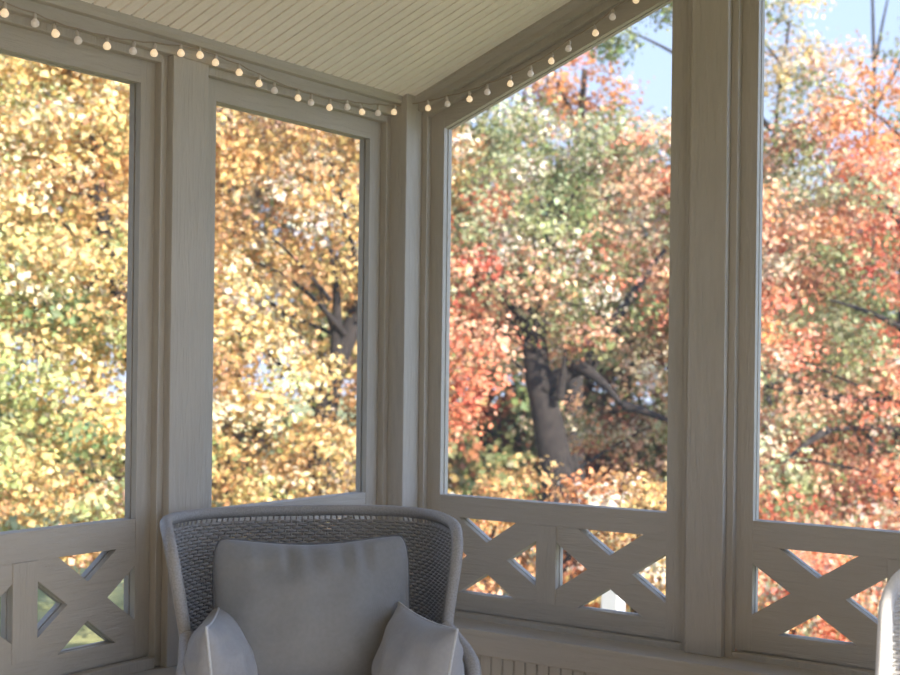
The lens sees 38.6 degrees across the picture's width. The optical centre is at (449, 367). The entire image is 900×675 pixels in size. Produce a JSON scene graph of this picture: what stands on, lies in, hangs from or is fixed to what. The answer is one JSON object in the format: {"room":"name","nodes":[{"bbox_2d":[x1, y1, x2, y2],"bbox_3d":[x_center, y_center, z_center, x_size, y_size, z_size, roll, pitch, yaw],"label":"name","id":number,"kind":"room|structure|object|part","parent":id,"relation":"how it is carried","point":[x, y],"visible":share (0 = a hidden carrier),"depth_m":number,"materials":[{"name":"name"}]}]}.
{"room":"sunroom","nodes":[
{"label":"sunroom","id":0,"kind":"room"},
{"bbox_2d":[81,0,570,95],"bbox_3d":[0.007,-1.318,0.957,4.500,0.868,5.643,1,0,35],"label":"ceiling","id":1,"kind":"structure","parent":0,"point":[400,47],"depth_m":3.92,"materials":[{"name":"paint"}]},
{"bbox_2d":[0,0,396,116],"bbox_3d":[-1.826,-0.935,2.190,0.110,0.094,5.559,1,0,35],"label":"trim","id":2,"kind":"structure","parent":1,"relation":"attached to","point":[67,18],"depth_m":3.60,"materials":[{"name":"paint"}]},
{"bbox_2d":[29,0,402,104],"bbox_3d":[-1.752,-0.947,2.177,0.025,0.048,5.623,1,0,35],"label":"trim","id":3,"kind":"structure","parent":1,"relation":"attached to","point":[79,7],"depth_m":3.69,"materials":[{"name":"paint"}]},
{"bbox_2d":[0,0,638,115],"bbox_3d":[-0.252,-1.093,3.100,1.401,0.544,2.375,1,0,35],"label":"string light","id":4,"kind":"object","parent":3,"relation":"hanging from","point":[55,33],"visible":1,"depth_m":3.90,"materials":[{"name":"beige glass"}]},
{"bbox_3d":[-1.082,-0.863,3.122,0.021,0.023,0.021,12,9,35],"label":"bulb","id":5,"kind":"part","parent":4,"relation":"part of","materials":[{"name":"beige glass"}]},
{"bbox_3d":[-1.032,-0.858,3.195,0.021,0.023,0.021,-2,0,35],"label":"bulb","id":6,"kind":"part","parent":4,"relation":"part of","materials":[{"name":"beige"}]},
{"bbox_3d":[-0.997,-0.845,3.245,0.021,0.023,0.021,-11,3,35],"label":"bulb","id":7,"kind":"part","parent":4,"relation":"part of","materials":[{"name":"beige glass"}]},
{"bbox_3d":[-0.956,-0.842,3.302,0.021,0.023,0.021,-5,4,35],"label":"bulb","id":8,"kind":"part","parent":4,"relation":"part of","materials":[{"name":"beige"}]},
{"bbox_3d":[-0.902,-0.847,3.380,0.021,0.023,0.021,-9,-13,35],"label":"bulb","id":9,"kind":"part","parent":4,"relation":"part of","materials":[{"name":"beige glass"}]},
{"bbox_3d":[-0.851,-0.852,3.451,0.021,0.023,0.021,9,1,35],"label":"bulb","id":10,"kind":"part","parent":4,"relation":"part of","materials":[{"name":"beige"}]},
{"bbox_3d":[-0.809,-0.861,3.512,0.021,0.023,0.021,3,-5,35],"label":"bulb","id":11,"kind":"part","parent":4,"relation":"part of","materials":[{"name":"beige glass"}]},
{"bbox_3d":[-0.752,-0.881,3.592,0.021,0.023,0.021,-3,1,35],"label":"bulb","id":12,"kind":"part","parent":4,"relation":"part of","materials":[{"name":"beige glass"}]},
{"bbox_3d":[-0.711,-0.889,3.651,0.021,0.023,0.021,-10,-5,35],"label":"bulb","id":13,"kind":"part","parent":4,"relation":"part of","materials":[{"name":"beige glass"}]},
{"bbox_3d":[-0.675,-0.880,3.701,0.021,0.023,0.021,-7,-13,35],"label":"bulb","id":14,"kind":"part","parent":4,"relation":"part of","materials":[{"name":"beige glass"}]},
{"bbox_3d":[-0.620,-0.870,3.780,0.021,0.023,0.021,-1,3,35],"label":"bulb","id":15,"kind":"part","parent":4,"relation":"part of","materials":[{"name":"beige glass"}]},
{"bbox_3d":[-0.572,-0.852,3.849,0.021,0.023,0.021,3,-3,35],"label":"bulb","id":16,"kind":"part","parent":4,"relation":"part of","materials":[{"name":"beige glass"}]},
{"bbox_3d":[-0.533,-0.843,3.904,0.021,0.023,0.021,-4,-4,35],"label":"bulb","id":17,"kind":"part","parent":4,"relation":"part of","materials":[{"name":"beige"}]},
{"bbox_3d":[-0.472,-0.839,3.991,0.021,0.023,0.021,6,9,35],"label":"bulb","id":18,"kind":"part","parent":4,"relation":"part of","materials":[{"name":"beige glass"}]},
{"bbox_3d":[-0.437,-0.835,4.041,0.021,0.023,0.021,3,-4,35],"label":"bulb","id":19,"kind":"part","parent":4,"relation":"part of","materials":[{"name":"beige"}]},
{"bbox_3d":[-0.386,-0.834,4.114,0.021,0.023,0.021,10,6,35],"label":"bulb","id":20,"kind":"part","parent":4,"relation":"part of","materials":[{"name":"beige glass"}]},
{"bbox_3d":[-0.335,-0.850,4.187,0.021,0.023,0.021,-5,2,35],"label":"bulb","id":21,"kind":"part","parent":4,"relation":"part of","materials":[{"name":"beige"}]},
{"bbox_3d":[-0.291,-0.846,4.249,0.021,0.023,0.021,-9,4,35],"label":"bulb","id":22,"kind":"part","parent":4,"relation":"part of","materials":[{"name":"beige glass"}]},
{"bbox_3d":[-0.242,-0.857,4.319,0.021,0.023,0.021,7,2,35],"label":"bulb","id":23,"kind":"part","parent":4,"relation":"part of","materials":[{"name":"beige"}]},
{"bbox_3d":[-0.191,-0.875,4.390,0.021,0.023,0.021,0,-7,35],"label":"bulb","id":24,"kind":"part","parent":4,"relation":"part of","materials":[{"name":"beige glass"}]},
{"bbox_3d":[-0.076,-0.893,4.413,0.021,0.023,0.021,3,7,35],"label":"bulb","id":25,"kind":"part","parent":4,"relation":"part of","materials":[{"name":"beige glass"}]},
{"bbox_3d":[0.066,-0.903,4.314,0.021,0.023,0.021,3,5,35],"label":"bulb","id":26,"kind":"part","parent":4,"relation":"part of","materials":[{"name":"beige glass"}]},
{"bbox_3d":[0.124,-0.918,4.273,0.021,0.023,0.021,0,1,35],"label":"bulb","id":27,"kind":"part","parent":4,"relation":"part of","materials":[{"name":"beige glass"}]},
{"bbox_3d":[0.198,-0.934,4.221,0.021,0.023,0.021,12,13,35],"label":"bulb","id":28,"kind":"part","parent":4,"relation":"part of","materials":[{"name":"beige glass"}]},
{"bbox_3d":[0.262,-0.957,4.177,0.021,0.023,0.021,5,2,35],"label":"bulb","id":29,"kind":"part","parent":4,"relation":"part of","materials":[{"name":"beige"}]},
{"bbox_3d":[0.326,-0.987,4.132,0.021,0.023,0.021,6,-6,35],"label":"bulb","id":30,"kind":"part","parent":4,"relation":"part of","materials":[{"name":"beige glass"}]},
{"bbox_3d":[0.378,-1.018,4.096,0.021,0.023,0.021,13,10,34],"label":"bulb","id":31,"kind":"part","parent":4,"relation":"part of","materials":[{"name":"beige glass"}]},
{"bbox_3d":[0.457,-1.053,4.040,0.021,0.023,0.021,-5,4,35],"label":"bulb","id":32,"kind":"part","parent":4,"relation":"part of","materials":[{"name":"beige glass"}]},
{"bbox_3d":[0.507,-1.094,4.006,0.021,0.023,0.021,5,0,35],"label":"bulb","id":33,"kind":"part","parent":4,"relation":"part of","materials":[{"name":"beige glass"}]},
{"bbox_2d":[415,0,588,103],"bbox_3d":[0.737,-1.319,3.857,2.140,0.856,0.018,1,0,35],"label":"trim","id":34,"kind":"structure","parent":1,"relation":"attached to","point":[571,5],"depth_m":4.25,"materials":[{"name":"paint"}]},
{"bbox_2d":[0,398,890,648],"bbox_3d":[2.635,2.382,8.586,120.000,0.001,130.000,1,0,35],"label":"ground","id":35,"kind":"structure","parent":0,"point":[84,636],"depth_m":16.61,"materials":[{"name":"plant"}]},
{"bbox_2d":[0,60,76,496],"bbox_3d":[-8.504,-1.904,20.853,4.884,9.585,4.304,1,0,17],"label":"maple tree","id":36,"kind":"object","parent":35,"relation":"on","point":[24,427],"visible":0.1,"depth_m":20.99,"materials":[{"name":"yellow plant"}]},
{"bbox_2d":[0,61,231,505],"bbox_3d":[-6.225,-2.107,22.113,5.140,10.353,4.773,1,0,25],"label":"maple tree","id":37,"kind":"object","parent":35,"relation":"on","point":[44,86],"visible":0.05,"depth_m":21.32,"materials":[{"name":"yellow plant"}]},
{"bbox_2d":[0,54,238,586],"bbox_3d":[-3.462,-0.980,10.148,3.587,6.590,3.126,1,0,-14],"label":"maple tree","id":38,"kind":"object","parent":35,"relation":"on","point":[53,275],"visible":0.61,"depth_m":9.85,"materials":[{"name":"yellow plant"}]},
{"bbox_2d":[117,105,342,501],"bbox_3d":[-4.121,-2.238,23.205,5.249,11.439,5.052,1,0,8],"label":"maple tree","id":39,"kind":"object","parent":35,"relation":"on","point":[239,436],"visible":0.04,"depth_m":22.81,"materials":[{"name":"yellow plant"}]},
{"bbox_2d":[69,106,488,539],"bbox_3d":[-1.379,-0.232,11.097,3.698,5.138,3.204,1,0,-14],"label":"cherry tree","id":40,"kind":"object","parent":35,"relation":"on","point":[319,436],"visible":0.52,"depth_m":10.77,"materials":[{"name":"yellow plant"}]},
{"bbox_2d":[228,111,511,500],"bbox_3d":[-1.297,-1.650,21.057,4.465,9.116,4.789,1,0,6],"label":"maple tree","id":41,"kind":"object","parent":35,"relation":"on","point":[324,339],"visible":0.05,"depth_m":20.12,"materials":[{"name":"yellow plant"}]},
{"bbox_2d":[339,474,490,553],"bbox_3d":[-0.279,1.475,9.760,1.336,1.744,1.292,1,0,11],"label":"shrub","id":42,"kind":"object","parent":35,"relation":"on","point":[487,529],"visible":0.02,"depth_m":9.43,"materials":[{"name":"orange plant"}]},
{"bbox_2d":[449,458,540,594],"bbox_3d":[0.159,1.518,9.565,1.078,1.667,1.523,1,0,7],"label":"shrub","id":43,"kind":"object","parent":35,"relation":"on","point":[479,586],"visible":0.13,"depth_m":9.59,"materials":[{"name":"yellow plant"}]},
{"bbox_2d":[448,102,618,503],"bbox_3d":[0.603,-0.749,22.275,4.791,7.710,4.818,1,0,-9],"label":"maple tree","id":44,"kind":"object","parent":35,"relation":"on","point":[494,442],"visible":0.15,"depth_m":21.29,"materials":[{"name":"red plant"}]},
{"bbox_2d":[479,451,635,609],"bbox_3d":[0.836,1.503,9.880,1.315,1.715,1.434,1,0,35],"label":"shrub","id":45,"kind":"object","parent":35,"relation":"on","point":[548,481],"visible":0.11,"depth_m":9.94,"materials":[{"name":"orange plant"}]},
{"bbox_2d":[456,47,670,504],"bbox_3d":[2.088,-1.214,18.494,4.073,7.179,3.242,1,0,-8],"label":"maple tree","id":46,"kind":"object","parent":35,"relation":"on","point":[563,99],"visible":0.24,"depth_m":17.92,"materials":[{"name":"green plant"}]},
{"bbox_2d":[342,81,807,605],"bbox_3d":[1.309,-0.235,13.153,4.880,5.240,3.253,1,0,-19],"label":"oak tree","id":47,"kind":"object","parent":35,"relation":"on","point":[545,387],"visible":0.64,"depth_m":12.62,"materials":[{"name":"green plant"}]},
{"bbox_2d":[521,134,669,508],"bbox_3d":[3.273,-0.448,23.627,5.339,7.752,4.546,1,0,-22],"label":"maple tree","id":48,"kind":"object","parent":35,"relation":"on","point":[590,384],"visible":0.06,"depth_m":22.53,"materials":[{"name":"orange plant"}]},
{"bbox_2d":[558,462,666,612],"bbox_3d":[1.405,1.524,9.630,1.400,1.686,1.425,1,0,-14],"label":"shrub","id":49,"kind":"object","parent":35,"relation":"on","point":[649,503],"visible":0.23,"depth_m":9.38,"materials":[{"name":"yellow plant"}]},
{"bbox_2d":[601,590,624,610],"bbox_3d":[1.063,1.798,8.400,0.150,1.130,0.150,1,0,35],"label":"post","id":50,"kind":"object","parent":35,"relation":"on","point":[610,600],"visible":0.02,"depth_m":8.35,"materials":[{"name":"white paint"}]},
{"bbox_2d":[463,518,888,639],"bbox_3d":[5.042,2.381,13.485,12.166,0.106,14.329,1,0,0],"label":"fallen leaves","id":51,"kind":"object","parent":35,"relation":"on","point":[767,589],"visible":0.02,"depth_m":13.96,"materials":[{"name":"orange plant"}]},
{"bbox_2d":[594,128,870,521],"bbox_3d":[4.548,-0.435,20.979,4.631,7.111,4.986,1,0,35],"label":"maple tree","id":52,"kind":"object","parent":35,"relation":"on","point":[655,451],"visible":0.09,"depth_m":20.17,"materials":[{"name":"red plant"}]},
{"bbox_2d":[587,0,897,520],"bbox_3d":[3.999,-1.390,16.782,4.518,7.578,2.886,1,0,-39],"label":"tree","id":53,"kind":"object","parent":35,"relation":"on","point":[784,75],"visible":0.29,"depth_m":16.84,"materials":[{"name":"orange plant"}]},
{"bbox_2d":[655,47,899,559],"bbox_3d":[3.749,-0.369,11.186,3.766,5.543,3.496,1,0,-44],"label":"maple tree","id":54,"kind":"object","parent":35,"relation":"on","point":[839,120],"visible":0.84,"depth_m":11.21,"materials":[{"name":"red plant"}]},
{"bbox_2d":[735,511,875,650],"bbox_3d":[2.640,1.925,9.886,1.415,1.619,1.384,1,0,35],"label":"shrub","id":55,"kind":"object","parent":35,"relation":"on","point":[825,635],"visible":0.12,"depth_m":9.75,"materials":[{"name":"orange plant"}]},
{"bbox_2d":[778,161,899,521],"bbox_3d":[6.854,0.153,22.171,5.267,7.563,4.580,1,0,9],"label":"maple tree","id":56,"kind":"object","parent":35,"relation":"on","point":[838,450],"visible":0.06,"depth_m":21.31,"materials":[{"name":"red plant"}]},
{"bbox_2d":[802,553,886,641],"bbox_3d":[3.343,2.055,10.024,1.300,1.520,1.426,1,0,43],"label":"shrub","id":57,"kind":"object","parent":35,"relation":"on","point":[875,594],"visible":0.12,"depth_m":9.92,"materials":[{"name":"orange plant"}]},
{"bbox_2d":[836,91,899,530],"bbox_3d":[5.718,-0.483,16.067,2.181,5.804,2.259,1,0,35],"label":"maple tree","id":58,"kind":"object","parent":35,"relation":"on","point":[881,270],"visible":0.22,"depth_m":16.06,"materials":[{"name":"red plant"}]},
{"bbox_2d":[866,0,899,521],"bbox_3d":[7.162,-2.107,20.158,1.496,9.086,1.566,1,0,35],"label":"bare tree","id":59,"kind":"object","parent":35,"relation":"on","point":[880,37],"visible":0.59,"depth_m":19.98,"materials":[{"name":"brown plant"}]},
{"bbox_2d":[476,654,596,674],"bbox_3d":[1.574,1.181,3.229,4.400,0.475,0.148,1,0,35],"label":"wall","id":60,"kind":"structure","parent":0,"point":[489,665],"depth_m":4.10,"materials":[{"name":"paint"}]},
{"bbox_2d":[386,94,421,602],"bbox_3d":[-0.170,-0.047,4.523,0.154,1.790,0.174,1,0,35],"label":"corner post","id":61,"kind":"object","parent":60,"relation":"attached to","point":[406,127],"depth_m":4.43,"materials":[{"name":"paint"}]},
{"bbox_2d":[417,0,691,650],"bbox_3d":[0.335,-0.207,4.215,1.023,2.150,0.073,1,0,35],"label":"window","id":62,"kind":"structure","parent":60,"relation":"in","point":[542,602],"depth_m":4.18,"materials":[{"name":"paint"}]},
{"bbox_2d":[453,617,844,674],"bbox_3d":[1.567,0.910,3.267,4.460,0.082,0.218,1,0,35],"label":"trim","id":63,"kind":"structure","parent":60,"relation":"on","point":[586,654],"depth_m":3.95,"materials":[{"name":"paint"}]},
{"bbox_2d":[685,0,731,657],"bbox_3d":[0.799,-0.241,3.883,0.118,2.201,0.110,1,0,35],"label":"trim","id":64,"kind":"structure","parent":60,"relation":"attached to","point":[709,237],"depth_m":3.83,"materials":[{"name":"paint"}]},
{"bbox_2d":[724,0,899,674],"bbox_3d":[1.267,-0.399,3.562,1.015,2.556,0.073,1,0,35],"label":"window","id":65,"kind":"structure","parent":60,"relation":"in","point":[753,543],"depth_m":3.81,"materials":[{"name":"paint"}]},
{"bbox_3d":[1.275,-0.416,3.572,1.015,2.521,0.047,1,0,35],"label":"stile frame","id":66,"kind":"part","parent":65,"relation":"part of","materials":[{"name":"paint"}]},
{"bbox_3d":[1.274,-0.416,3.574,0.877,2.521,0.047,1,0,35],"label":"rail frame","id":67,"kind":"part","parent":65,"relation":"part of","materials":[{"name":"paint"}]},
{"bbox_3d":[-0.041,1.402,0.986,4.460,0.004,5.673,1,0,35],"label":"floor","id":68,"kind":"structure","parent":0,"visible":0},
{"bbox_2d":[160,504,481,674],"bbox_3d":[-0.363,0.894,3.336,0.772,1.008,0.670,1,0,-14],"label":"wicker armchair","id":69,"kind":"object","parent":68,"relation":"on","point":[440,548],"visible":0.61,"depth_m":3.51,"materials":[{"name":"wicker"}]},
{"bbox_2d":[184,607,257,674],"bbox_3d":[-0.551,0.744,3.075,0.181,0.324,0.367,1,0,-9],"label":"throw pillow","id":70,"kind":"object","parent":69,"relation":"on","point":[218,646],"visible":0.88,"depth_m":2.96,"materials":[{"name":"grey fabric"}]},
{"bbox_2d":[212,535,409,674],"bbox_3d":[-0.346,0.610,3.248,0.503,0.359,0.205,1,0,-10],"label":"cushion","id":71,"kind":"object","parent":69,"relation":"on","point":[300,608],"visible":0.73,"depth_m":3.18,"materials":[{"name":"grey fabric"}]},
{"bbox_2d":[371,601,464,674],"bbox_3d":[-0.080,0.750,3.064,0.200,0.323,0.365,1,0,-24],"label":"throw pillow","id":72,"kind":"object","parent":69,"relation":"on","point":[411,644],"visible":1,"depth_m":2.97,"materials":[{"name":"grey fabric"}]},
{"bbox_2d":[875,569,899,674],"bbox_3d":[1.092,0.911,2.419,0.670,1.008,0.772,1,0,-5],"label":"wicker armchair","id":73,"kind":"object","parent":68,"relation":"on","point":[889,606],"visible":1,"depth_m":2.74,"materials":[{"name":"white wicker"}]},
{"bbox_3d":[-1.799,1.141,2.127,0.148,0.475,5.515,1,0,35],"label":"wall","id":74,"kind":"structure","parent":0,"visible":0},
{"bbox_2d":[0,10,167,674],"bbox_3d":[-1.085,-0.025,3.270,0.073,1.723,0.880,1,0,35],"label":"window","id":75,"kind":"structure","parent":74,"relation":"in","point":[130,546],"depth_m":3.54,"materials":[{"name":"paint"}]},
{"bbox_3d":[-1.095,-0.042,3.277,0.047,1.688,0.880,1,0,35],"label":"stile frame","id":76,"kind":"part","parent":75,"relation":"part of","materials":[{"name":"paint"}]},
{"bbox_2d":[128,665,176,674],"bbox_3d":[-1.816,0.869,2.141,0.218,0.082,5.515,1,0,35],"label":"trim","id":77,"kind":"structure","parent":74,"relation":"on","point":[157,670],"depth_m":3.55,"materials":[{"name":"paint"}]},
{"bbox_2d":[146,55,208,667],"bbox_3d":[-0.789,-0.018,3.682,0.110,1.716,0.135,1,0,35],"label":"post","id":78,"kind":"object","parent":74,"relation":"attached to","point":[187,79],"depth_m":3.63,"materials":[{"name":"paint"}]},
{"bbox_2d":[202,67,390,608],"bbox_3d":[-0.499,-0.018,4.104,0.073,1.723,0.889,1,0,35],"label":"window","id":79,"kind":"structure","parent":74,"relation":"in","point":[225,89],"depth_m":4.40,"materials":[{"name":"paint"}]},
{"bbox_3d":[2.146,-1.520,2.953,1.200,0.460,0.100,1,0,35],"label":"wall","id":80,"kind":"structure","parent":0,"visible":0},
{"bbox_2d":[418,0,607,111],"bbox_3d":[0.788,-1.334,3.900,2.106,0.905,0.110,1,0,35],"label":"trim","id":81,"kind":"structure","parent":80,"relation":"attached to","point":[589,5],"depth_m":4.24,"materials":[{"name":"paint"}]}
]}

